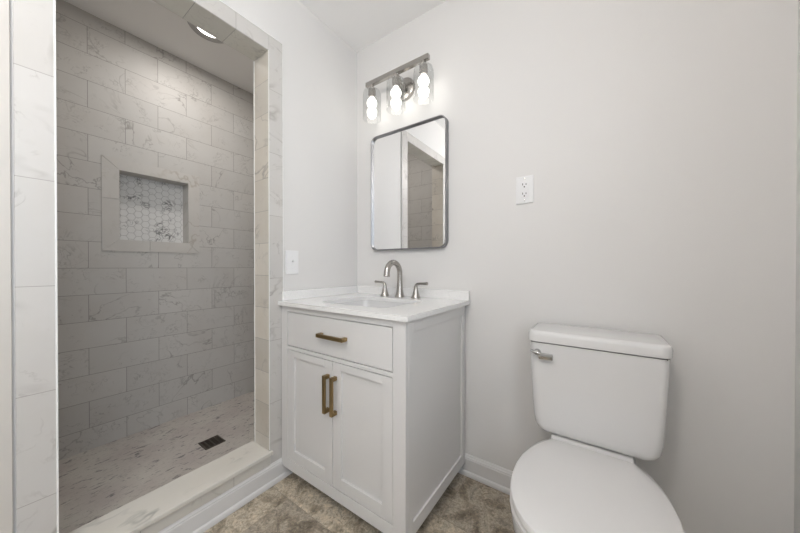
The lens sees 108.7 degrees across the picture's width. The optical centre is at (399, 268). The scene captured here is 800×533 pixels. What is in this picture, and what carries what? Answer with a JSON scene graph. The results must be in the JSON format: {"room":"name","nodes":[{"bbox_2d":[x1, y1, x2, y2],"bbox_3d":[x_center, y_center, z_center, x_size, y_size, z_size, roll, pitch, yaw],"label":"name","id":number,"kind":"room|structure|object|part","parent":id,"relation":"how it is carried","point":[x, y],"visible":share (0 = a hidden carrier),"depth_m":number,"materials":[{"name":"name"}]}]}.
{"room":"bathroom","nodes":[
{"label":"bathroom","id":0,"kind":"room"},
{"bbox_2d":[56,0,253,459],"bbox_3d":[-1.540,-0.185,1.930,0.124,2.440,1.350,0,0,35],"label":"wall","id":1,"kind":"structure","parent":0,"point":[155,149],"depth_m":1.78,"materials":[{"name":"tile"}]},
{"bbox_3d":[-1.546,-0.371,1.817,0.006,0.539,0.481,0,0,35],"label":"frame","id":2,"kind":"part","parent":1,"relation":"part of","materials":[{"name":"tile"}]},
{"bbox_2d":[9,0,356,532],"bbox_3d":[-1.038,-0.180,0.879,0.109,2.440,2.500,0,0,35],"label":"wall","id":3,"kind":"structure","parent":0,"point":[320,68],"depth_m":1.58,"materials":[{"name":"white paint"}]},
{"bbox_2d":[0,0,12,532],"bbox_3d":[-1.068,-0.059,0.731,0.011,2.200,0.092,0,0,35],"label":"trim","id":4,"kind":"structure","parent":3,"relation":"attached to","point":[6,444],"depth_m":0.76,"materials":[{"name":"grey paint"}]},
{"bbox_2d":[13,0,283,532],"bbox_3d":[-0.859,-0.034,1.135,0.132,2.146,0.798,0,0,35],"label":"trim","id":5,"kind":"structure","parent":3,"relation":"attached to","point":[34,21],"depth_m":0.82,"materials":[{"name":"tile"}]},
{"bbox_2d":[70,441,272,532],"bbox_3d":[-0.881,0.956,1.116,0.163,0.166,0.734,0,0,35],"label":"shower curb","id":6,"kind":"object","parent":3,"relation":"attached to","point":[154,511],"depth_m":1.12,"materials":[{"name":"stone"}]},
{"bbox_2d":[158,458,292,532],"bbox_3d":[-0.653,0.988,1.317,0.020,0.101,1.328,0,0,35],"label":"baseboard","id":7,"kind":"structure","parent":3,"relation":"attached to","point":[211,513],"depth_m":1.22,"materials":[{"name":"white paint"}]},
{"bbox_2d":[285,250,297,273],"bbox_3d":[-0.548,-0.030,1.469,0.021,0.121,0.074,0,0,35],"label":"light switch","id":8,"kind":"object","parent":3,"relation":"attached to","point":[291,257],"visible":1,"depth_m":1.47,"materials":[{"name":"white plastic"}]},
{"bbox_2d":[64,0,445,94],"bbox_3d":[-0.685,-1.458,0.627,3.050,0.120,2.740,0,0,35],"label":"ceiling","id":9,"kind":"structure","parent":0,"point":[360,23],"depth_m":1.65,"materials":[{"name":"white paint"}]},
{"bbox_2d":[187,21,222,43],"bbox_3d":[-1.109,-1.400,1.678,0.224,0.016,0.224,0,0,35],"label":"recessed light","id":10,"kind":"object","parent":9,"relation":"in","point":[203,34],"visible":0.3,"depth_m":1.72,"materials":[{"name":"grey plastic"}]},
{"bbox_2d":[59,391,513,532],"bbox_3d":[-0.628,1.085,0.600,2.910,0.155,2.740,0,0,35],"label":"floor","id":11,"kind":"structure","parent":0,"point":[95,482],"depth_m":1.33,"materials":[{"name":"tile"}]},
{"bbox_2d":[198,435,225,449],"bbox_3d":[-1.091,1.011,1.666,0.104,0.006,0.104,0,0,35],"label":"shower drain","id":12,"kind":"object","parent":11,"relation":"in","point":[213,441],"visible":1,"depth_m":1.66,"materials":[{"name":"grey metal"}]},
{"bbox_2d":[282,306,464,532],"bbox_3d":[-0.134,0.609,1.420,0.735,0.857,0.578,0,0,35],"label":"bathroom vanity","id":13,"kind":"object","parent":11,"relation":"on","point":[373,409],"visible":0.92,"depth_m":1.17,"materials":[{"name":"white paint"}]},
{"bbox_3d":[-0.407,0.648,1.311,0.219,0.450,0.008,0,0,35],"label":"panel","id":14,"kind":"part","parent":13,"relation":"part of","materials":[{"name":"white paint"}]},
{"bbox_3d":[-0.410,0.657,1.308,0.313,0.526,0.018,0,0,35],"label":"door","id":15,"kind":"part","parent":13,"relation":"part of","materials":[{"name":"white paint"}]},
{"bbox_3d":[-0.313,0.530,1.210,0.016,0.159,0.030,0,0,35],"label":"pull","id":16,"kind":"part","parent":13,"relation":"part of","materials":[{"name":"gold metal"}]},
{"bbox_3d":[-0.287,0.287,1.191,0.160,0.016,0.030,0,0,35],"label":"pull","id":17,"kind":"part","parent":13,"relation":"part of","materials":[{"name":"gold metal"}]},
{"bbox_3d":[-0.276,0.530,1.185,0.016,0.159,0.030,0,0,35],"label":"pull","id":18,"kind":"part","parent":13,"relation":"part of","materials":[{"name":"gold metal"}]},
{"bbox_3d":[-0.280,0.292,1.216,0.626,0.158,0.018,0,0,35],"label":"drawer","id":19,"kind":"part","parent":13,"relation":"part of","materials":[{"name":"white paint"}]},
{"bbox_3d":[-0.277,0.577,1.215,0.735,0.791,0.020,0,0,35],"label":"frame","id":20,"kind":"part","parent":13,"relation":"part of","materials":[{"name":"white paint"}]},
{"bbox_3d":[-0.147,0.649,1.130,0.219,0.450,0.008,0,0,35],"label":"panel","id":21,"kind":"part","parent":13,"relation":"part of","materials":[{"name":"white paint"}]},
{"bbox_3d":[-0.150,0.658,1.127,0.313,0.526,0.018,0,0,35],"label":"door","id":22,"kind":"part","parent":13,"relation":"part of","materials":[{"name":"white paint"}]},
{"bbox_2d":[278,285,469,321],"bbox_3d":[-0.127,0.216,1.422,0.766,0.203,0.570,0,0,35],"label":"countertop","id":23,"kind":"structure","parent":13,"relation":"on","point":[365,301],"depth_m":1.45,"materials":[{"name":"stone"}]},
{"bbox_2d":[338,300,408,307],"bbox_3d":[-0.129,0.250,1.391,0.420,0.136,0.355,0,0,35],"label":"sink basin","id":24,"kind":"object","parent":23,"relation":"in","point":[365,303],"depth_m":1.56,"materials":[{"name":"white ceramic"}]},
{"bbox_2d":[375,260,427,298],"bbox_3d":[-0.032,0.058,1.537,0.348,0.205,0.164,0,0,35],"label":"faucet","id":25,"kind":"object","parent":23,"relation":"on","point":[399,292],"visible":0.99,"depth_m":1.56,"materials":[{"name":"silver metal"}]},
{"bbox_3d":[-0.105,0.115,1.654,0.096,0.089,0.051,0,0,35],"label":"handle","id":26,"kind":"part","parent":25,"relation":"part of","materials":[{"name":"silver metal"}]},
{"bbox_3d":[-0.032,0.058,1.537,0.055,0.205,0.164,0,0,35],"label":"spout","id":27,"kind":"part","parent":25,"relation":"part of","materials":[{"name":"silver metal"}]},
{"bbox_3d":[0.103,0.116,1.510,0.096,0.089,0.051,0,0,35],"label":"handle","id":28,"kind":"part","parent":25,"relation":"part of","materials":[{"name":"silver metal"}]},
{"bbox_3d":[0.174,0.577,1.225,0.008,0.791,0.510,0,0,35],"label":"frame","id":29,"kind":"part","parent":13,"relation":"part of","materials":[{"name":"white paint"}]},
{"bbox_2d":[510,323,684,532],"bbox_3d":[0.569,0.638,0.863,0.416,0.806,0.653,0,0,35],"label":"toilet","id":30,"kind":"object","parent":11,"relation":"on","point":[601,395],"visible":1,"depth_m":0.91,"materials":[{"name":"white ceramic"}]},
{"bbox_3d":[0.523,0.655,0.800,0.389,0.014,0.479,0,0,35],"label":"seat","id":31,"kind":"part","parent":30,"relation":"part of","materials":[{"name":"white plastic"}]},
{"bbox_3d":[0.518,0.316,1.052,0.077,0.032,0.025,0,0,35],"label":"flush lever","id":32,"kind":"part","parent":30,"relation":"part of","materials":[{"name":"silver metal"}]},
{"bbox_3d":[0.559,0.854,0.853,0.413,0.374,0.623,0,0,35],"label":"bowl","id":33,"kind":"part","parent":30,"relation":"part of","materials":[{"name":"white ceramic"}]},
{"bbox_3d":[0.523,0.631,0.799,0.387,0.023,0.478,0,0,35],"label":"seat lid","id":34,"kind":"part","parent":30,"relation":"part of","materials":[{"name":"white plastic"}]},
{"bbox_3d":[0.703,0.446,1.048,0.397,0.336,0.182,0,0,35],"label":"tank","id":35,"kind":"part","parent":30,"relation":"part of","materials":[{"name":"white ceramic"}]},
{"bbox_3d":[0.703,0.254,1.047,0.409,0.040,0.194,0,0,35],"label":"tank lid","id":36,"kind":"part","parent":30,"relation":"part of","materials":[{"name":"white ceramic"}]},
{"bbox_2d":[357,0,797,532],"bbox_3d":[0.491,-0.182,1.411,2.009,2.440,0.120,0,0,35],"label":"wall","id":37,"kind":"structure","parent":0,"point":[657,139],"depth_m":1.07,"materials":[{"name":"white paint"}]},
{"bbox_2d":[363,53,430,118],"bbox_3d":[-0.011,-0.982,1.596,0.454,0.222,0.143,0,0,35],"label":"vanity light","id":38,"kind":"object","parent":37,"relation":"attached to","point":[403,90],"visible":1,"depth_m":1.57,"materials":[{"name":"silver metal"}]},
{"bbox_2d":[368,84,375,98],"bbox_3d":[-0.164,-1.033,1.680,0.044,0.074,0.044,0,0,35],"label":"socket","id":39,"kind":"object","parent":38,"relation":"attached to","point":[371,90],"depth_m":1.67,"materials":[{"name":"silver metal"}]},
{"bbox_3d":[-0.164,-0.936,1.680,0.058,0.123,0.058,0,0,35],"label":"bulb","id":40,"kind":"part","parent":38,"relation":"part of","materials":[{"name":"white glass"}]},
{"bbox_2d":[392,73,399,87],"bbox_3d":[-0.022,-1.032,1.581,0.044,0.074,0.044,0,0,35],"label":"socket","id":41,"kind":"object","parent":38,"relation":"attached to","point":[395,76],"depth_m":1.57,"materials":[{"name":"silver metal"}]},
{"bbox_3d":[-0.022,-0.936,1.581,0.058,0.123,0.058,0,0,35],"label":"bulb","id":42,"kind":"part","parent":38,"relation":"part of","materials":[{"name":"white glass"}]},
{"bbox_2d":[419,60,427,75],"bbox_3d":[0.121,-1.032,1.481,0.044,0.074,0.044,0,0,35],"label":"socket","id":43,"kind":"object","parent":38,"relation":"attached to","point":[423,66],"depth_m":1.47,"materials":[{"name":"silver metal"}]},
{"bbox_3d":[0.121,-0.935,1.482,0.058,0.123,0.058,0,0,35],"label":"bulb","id":44,"kind":"part","parent":38,"relation":"part of","materials":[{"name":"white glass"}]},
{"bbox_2d":[371,115,448,250],"bbox_3d":[0.037,-0.453,1.632,0.508,0.692,0.032,0,0,35],"label":"wall mirror","id":45,"kind":"object","parent":37,"relation":"attached to","point":[410,163],"visible":1,"depth_m":1.61,"materials":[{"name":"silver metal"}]},
{"bbox_2d":[358,285,469,300],"bbox_3d":[0.035,0.136,1.645,0.756,0.046,0.020,0,0,35],"label":"backsplash","id":46,"kind":"structure","parent":37,"relation":"attached to","point":[427,293],"depth_m":1.56,"materials":[{"name":"stone"}]},
{"bbox_2d":[458,453,512,494],"bbox_3d":[0.447,0.987,1.363,1.779,0.101,0.020,0,0,35],"label":"baseboard","id":47,"kind":"structure","parent":37,"relation":"attached to","point":[497,477],"depth_m":1.38,"materials":[{"name":"white paint"}]},
{"bbox_2d":[516,175,533,203],"bbox_3d":[0.557,-0.351,1.284,0.074,0.122,0.011,0,0,35],"label":"wall outlet","id":48,"kind":"object","parent":37,"relation":"attached to","point":[525,184],"visible":1,"depth_m":1.28,"materials":[{"name":"white plastic"}]},
{"bbox_2d":[520,181,528,197],"bbox_3d":[0.555,-0.351,1.282,0.035,0.070,0.005,0,0,35],"label":"receptacle","id":49,"kind":"object","parent":48,"relation":"attached to","point":[524,185],"depth_m":1.28,"materials":[{"name":"white plastic"}]},
{"bbox_2d":[794,0,799,532],"bbox_3d":[0.482,-0.174,-0.253,0.120,2.440,2.620,0,0,35],"label":"wall","id":50,"kind":"structure","parent":0,"point":[797,329],"depth_m":0.85,"materials":[{"name":"white paint"}]}
]}

